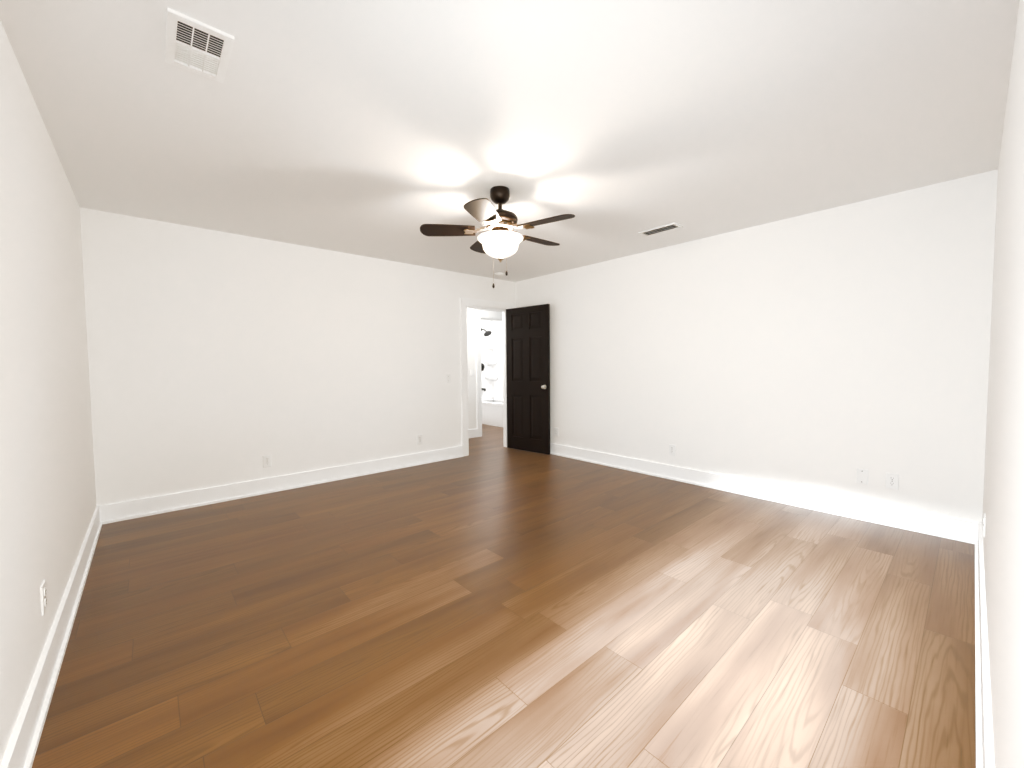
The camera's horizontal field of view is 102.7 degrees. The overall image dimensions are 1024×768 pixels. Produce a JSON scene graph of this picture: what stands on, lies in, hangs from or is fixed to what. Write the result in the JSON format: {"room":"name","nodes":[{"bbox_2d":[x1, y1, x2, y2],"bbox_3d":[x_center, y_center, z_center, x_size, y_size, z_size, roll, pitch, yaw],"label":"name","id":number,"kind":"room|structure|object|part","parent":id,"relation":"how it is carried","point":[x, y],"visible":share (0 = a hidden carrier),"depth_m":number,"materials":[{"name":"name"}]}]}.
{"room":"empty bedroom","nodes":[
{"label":"empty bedroom","id":0,"kind":"room"},
{"bbox_2d":[0,20,96,764],"bbox_3d":[-1.778,-0.049,1.398,0.120,2.440,4.830,-3,4,-42],"label":"wall","id":1,"kind":"structure","parent":0,"point":[48,505],"depth_m":1.66,"materials":[{"name":"white paint"}]},
{"bbox_2d":[40,580,46,615],"bbox_3d":[-1.825,0.833,1.598,0.010,0.116,0.072,-3,4,-42],"label":"electrical outlet","id":2,"kind":"object","parent":1,"relation":"attached to","point":[43,592],"visible":1,"depth_m":1.58,"materials":[{"name":"white plastic"}]},
{"bbox_2d":[0,505,103,767],"bbox_3d":[-1.713,1.094,1.501,0.028,0.145,4.590,-3,4,-42],"label":"baseboard","id":3,"kind":"structure","parent":1,"relation":"attached to","point":[24,741],"depth_m":1.56,"materials":[{"name":"white wood"}]},
{"bbox_2d":[80,207,515,505],"bbox_3d":[-1.638,-0.202,4.670,4.440,2.440,0.120,-3,4,-42],"label":"wall","id":4,"kind":"structure","parent":0,"point":[217,358],"depth_m":3.87,"materials":[{"name":"white paint"}]},
{"bbox_2d":[263,455,270,467],"bbox_3d":[-2.372,0.748,3.967,0.072,0.116,0.010,-3,4,-42],"label":"electrical outlet","id":5,"kind":"object","parent":4,"relation":"attached to","point":[266,460],"visible":1,"depth_m":3.96,"materials":[{"name":"white plastic"}]},
{"bbox_2d":[104,446,462,523],"bbox_3d":[-1.938,0.964,4.349,3.420,0.145,0.028,-3,4,-42],"label":"baseboard","id":6,"kind":"structure","parent":4,"relation":"attached to","point":[121,511],"depth_m":3.93,"materials":[{"name":"white wood"}]},
{"bbox_2d":[417,435,421,443],"bbox_3d":[-1.139,0.686,5.061,0.072,0.116,0.010,-3,4,-42],"label":"electrical outlet","id":7,"kind":"object","parent":4,"relation":"attached to","point":[419,439],"visible":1,"depth_m":5.05,"materials":[{"name":"white plastic"}]},
{"bbox_2d":[446,374,450,382],"bbox_3d":[-0.821,-0.069,5.309,0.072,0.116,0.017,-3,4,-42],"label":"light switch","id":8,"kind":"object","parent":4,"relation":"attached to","point":[448,378],"visible":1,"depth_m":5.31,"materials":[{"name":"white plastic"}]},
{"bbox_2d":[460,297,513,456],"bbox_3d":[-0.366,-0.106,5.804,0.940,2.120,0.156,-3,4,-42],"label":"door frame","id":9,"kind":"structure","parent":4,"relation":"attached to","point":[472,303],"depth_m":5.51,"materials":[{"name":"white wood"}]},
{"bbox_2d":[506,304,549,454],"bbox_3d":[0.215,-0.066,5.735,0.755,2.016,0.147,2,4,41],"label":"door","id":10,"kind":"structure","parent":9,"relation":"attached to","point":[528,369],"depth_m":5.70,"materials":[{"name":"black wood"}]},
{"bbox_2d":[467,308,476,429],"bbox_3d":[-0.492,-0.326,7.110,3.840,2.440,0.150,-3,4,-42],"label":"wall","id":11,"kind":"structure","parent":0,"point":[471,355],"depth_m":6.84,"materials":[{"name":"white paint"}]},
{"bbox_2d":[469,309,501,437],"bbox_3d":[-0.175,-0.179,6.761,3.600,2.175,1.060,-3,4,-42],"label":"trim","id":12,"kind":"structure","parent":11,"relation":"attached to","point":[480,314],"depth_m":6.95,"materials":[{"name":"white wood"}]},
{"bbox_2d":[481,320,491,401],"bbox_3d":[-1.150,-0.402,8.873,1.960,2.440,0.096,-3,4,-42],"label":"wall","id":13,"kind":"structure","parent":0,"point":[486,354],"depth_m":9.31,"materials":[{"name":"white plastic"}]},
{"bbox_2d":[481,328,491,390],"bbox_3d":[-0.589,-0.544,9.092,0.180,1.415,0.332,-3,4,-42],"label":"shower fixtures","id":14,"kind":"object","parent":13,"relation":"attached to","point":[487,333],"visible":0.88,"depth_m":9.13,"materials":[{"name":"black"}]},
{"bbox_2d":[484,377,498,379],"bbox_3d":[-0.465,-0.120,9.263,0.240,0.070,0.240,-3,4,-42],"label":"corner shelf","id":15,"kind":"object","parent":13,"relation":"attached to","point":[491,378],"visible":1,"depth_m":9.25,"materials":[{"name":"white plastic"}]},
{"bbox_2d":[492,321,502,402],"bbox_3d":[0.129,-0.411,8.836,0.096,2.440,1.650,-3,4,-42],"label":"wall","id":16,"kind":"structure","parent":0,"point":[494,388],"depth_m":9.27,"materials":[{"name":"white plastic"}]},
{"bbox_2d":[485,362,497,364],"bbox_3d":[-0.468,-0.470,9.247,0.240,0.070,0.240,-3,4,-42],"label":"corner shelf","id":17,"kind":"object","parent":16,"relation":"attached to","point":[491,363],"visible":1,"depth_m":9.25,"materials":[{"name":"white plastic"}]},
{"bbox_2d":[32,424,975,767],"bbox_3d":[-0.298,1.031,4.691,6.620,0.050,7.720,-3,4,-42],"label":"floor","id":18,"kind":"structure","parent":0,"point":[508,608],"depth_m":1.87,"materials":[{"name":"brown wood"}]},
{"bbox_2d":[482,398,502,426],"bbox_3d":[-0.200,0.594,8.603,0.772,0.460,1.620,-3,4,-42],"label":"bathtub","id":19,"kind":"object","parent":18,"relation":"on","point":[492,413],"visible":0.35,"depth_m":8.27,"materials":[{"name":"white ceramic"}]},
{"bbox_2d":[0,0,1018,281],"bbox_3d":[-0.085,-1.403,2.852,4.680,0.100,4.830,-3,4,-42],"label":"ceiling","id":20,"kind":"structure","parent":0,"point":[378,128],"depth_m":1.99,"materials":[{"name":"white paint"}]},
{"bbox_2d":[165,7,234,82],"bbox_3d":[-1.198,-1.278,1.565,0.190,0.012,0.310,-3,4,-42],"label":"ceiling vent","id":21,"kind":"object","parent":20,"relation":"in","point":[197,47],"visible":0.98,"depth_m":1.55,"materials":[{"name":"white metal"}]},
{"bbox_2d":[420,186,574,287],"bbox_3d":[-0.050,-1.016,2.891,1.033,0.677,1.066,-3,4,-42],"label":"ceiling fan","id":22,"kind":"object","parent":20,"relation":"hanging from","point":[500,239],"visible":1,"depth_m":2.79,"materials":[{"name":"brown metal"}]},
{"bbox_3d":[-0.081,-0.955,2.872,0.326,0.142,0.326,-3,4,-42],"label":"lamp shade","id":23,"kind":"part","parent":22,"relation":"part of","materials":[{"name":"white glass"}]},
{"bbox_2d":[494,272,503,276],"bbox_3d":[-0.168,-1.453,5.460,0.132,0.040,0.132,-3,4,-42],"label":"smoke detector","id":24,"kind":"object","parent":20,"relation":"attached to","point":[499,274],"visible":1,"depth_m":5.42,"materials":[{"name":"white plastic"}]},
{"bbox_2d":[638,222,682,236],"bbox_3d":[1.348,-1.401,3.724,0.160,0.010,0.350,-3,4,-42],"label":"ceiling vent","id":25,"kind":"object","parent":20,"relation":"in","point":[661,229],"visible":0.98,"depth_m":3.72,"materials":[{"name":"white metal"}]},
{"bbox_2d":[515,169,997,522],"bbox_3d":[1.630,-0.219,4.423,0.120,2.440,4.830,-3,4,-42],"label":"wall","id":26,"kind":"structure","parent":0,"point":[829,351],"depth_m":3.41,"materials":[{"name":"white paint"}]},
{"bbox_2d":[554,427,557,435],"bbox_3d":[0.597,0.649,5.538,0.010,0.116,0.072,-3,4,-42],"label":"electrical outlet","id":27,"kind":"object","parent":26,"relation":"attached to","point":[555,431],"visible":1,"depth_m":5.54,"materials":[{"name":"white plastic"}]},
{"bbox_2d":[669,444,675,455],"bbox_3d":[1.686,0.696,4.313,0.010,0.116,0.072,-3,4,-42],"label":"electrical outlet","id":28,"kind":"object","parent":26,"relation":"attached to","point":[672,450],"visible":1,"depth_m":4.31,"materials":[{"name":"white plastic"}]},
{"bbox_2d":[550,443,971,543],"bbox_3d":[1.584,0.930,4.426,0.030,0.145,4.590,-3,4,-42],"label":"baseboard","id":29,"kind":"structure","parent":26,"relation":"attached to","point":[957,529],"depth_m":3.48,"materials":[{"name":"white wood"}]},
{"bbox_2d":[856,468,867,484],"bbox_3d":[2.707,0.715,3.167,0.007,0.116,0.072,-3,4,-42],"label":"outlet","id":30,"kind":"object","parent":26,"relation":"attached to","point":[861,476],"visible":1,"depth_m":3.16,"materials":[{"name":"white plastic"}]},
{"bbox_2d":[886,472,898,489],"bbox_3d":[2.820,0.721,3.037,0.010,0.116,0.072,-3,4,-42],"label":"electrical outlet","id":31,"kind":"object","parent":26,"relation":"attached to","point":[892,480],"visible":1,"depth_m":3.03,"materials":[{"name":"white plastic"}]},
{"bbox_2d":[982,0,1023,767],"bbox_3d":[1.490,-0.066,1.151,4.440,2.440,0.120,-3,4,-42],"label":"wall","id":32,"kind":"structure","parent":0,"point":[1003,510],"depth_m":1.16,"materials":[{"name":"white paint"}]},
{"bbox_2d":[972,521,994,767],"bbox_3d":[1.451,1.078,1.260,4.380,0.145,0.028,-3,4,-42],"label":"baseboard","id":33,"kind":"structure","parent":32,"relation":"attached to","point":[984,730],"depth_m":1.51,"materials":[{"name":"white wood"}]},
{"bbox_2d":[982,513,985,536],"bbox_3d":[2.561,0.765,2.222,0.072,0.116,0.010,-3,4,-42],"label":"electrical outlet","id":34,"kind":"object","parent":32,"relation":"attached to","point":[984,524],"visible":1,"depth_m":2.20,"materials":[{"name":"white plastic"}]}
]}

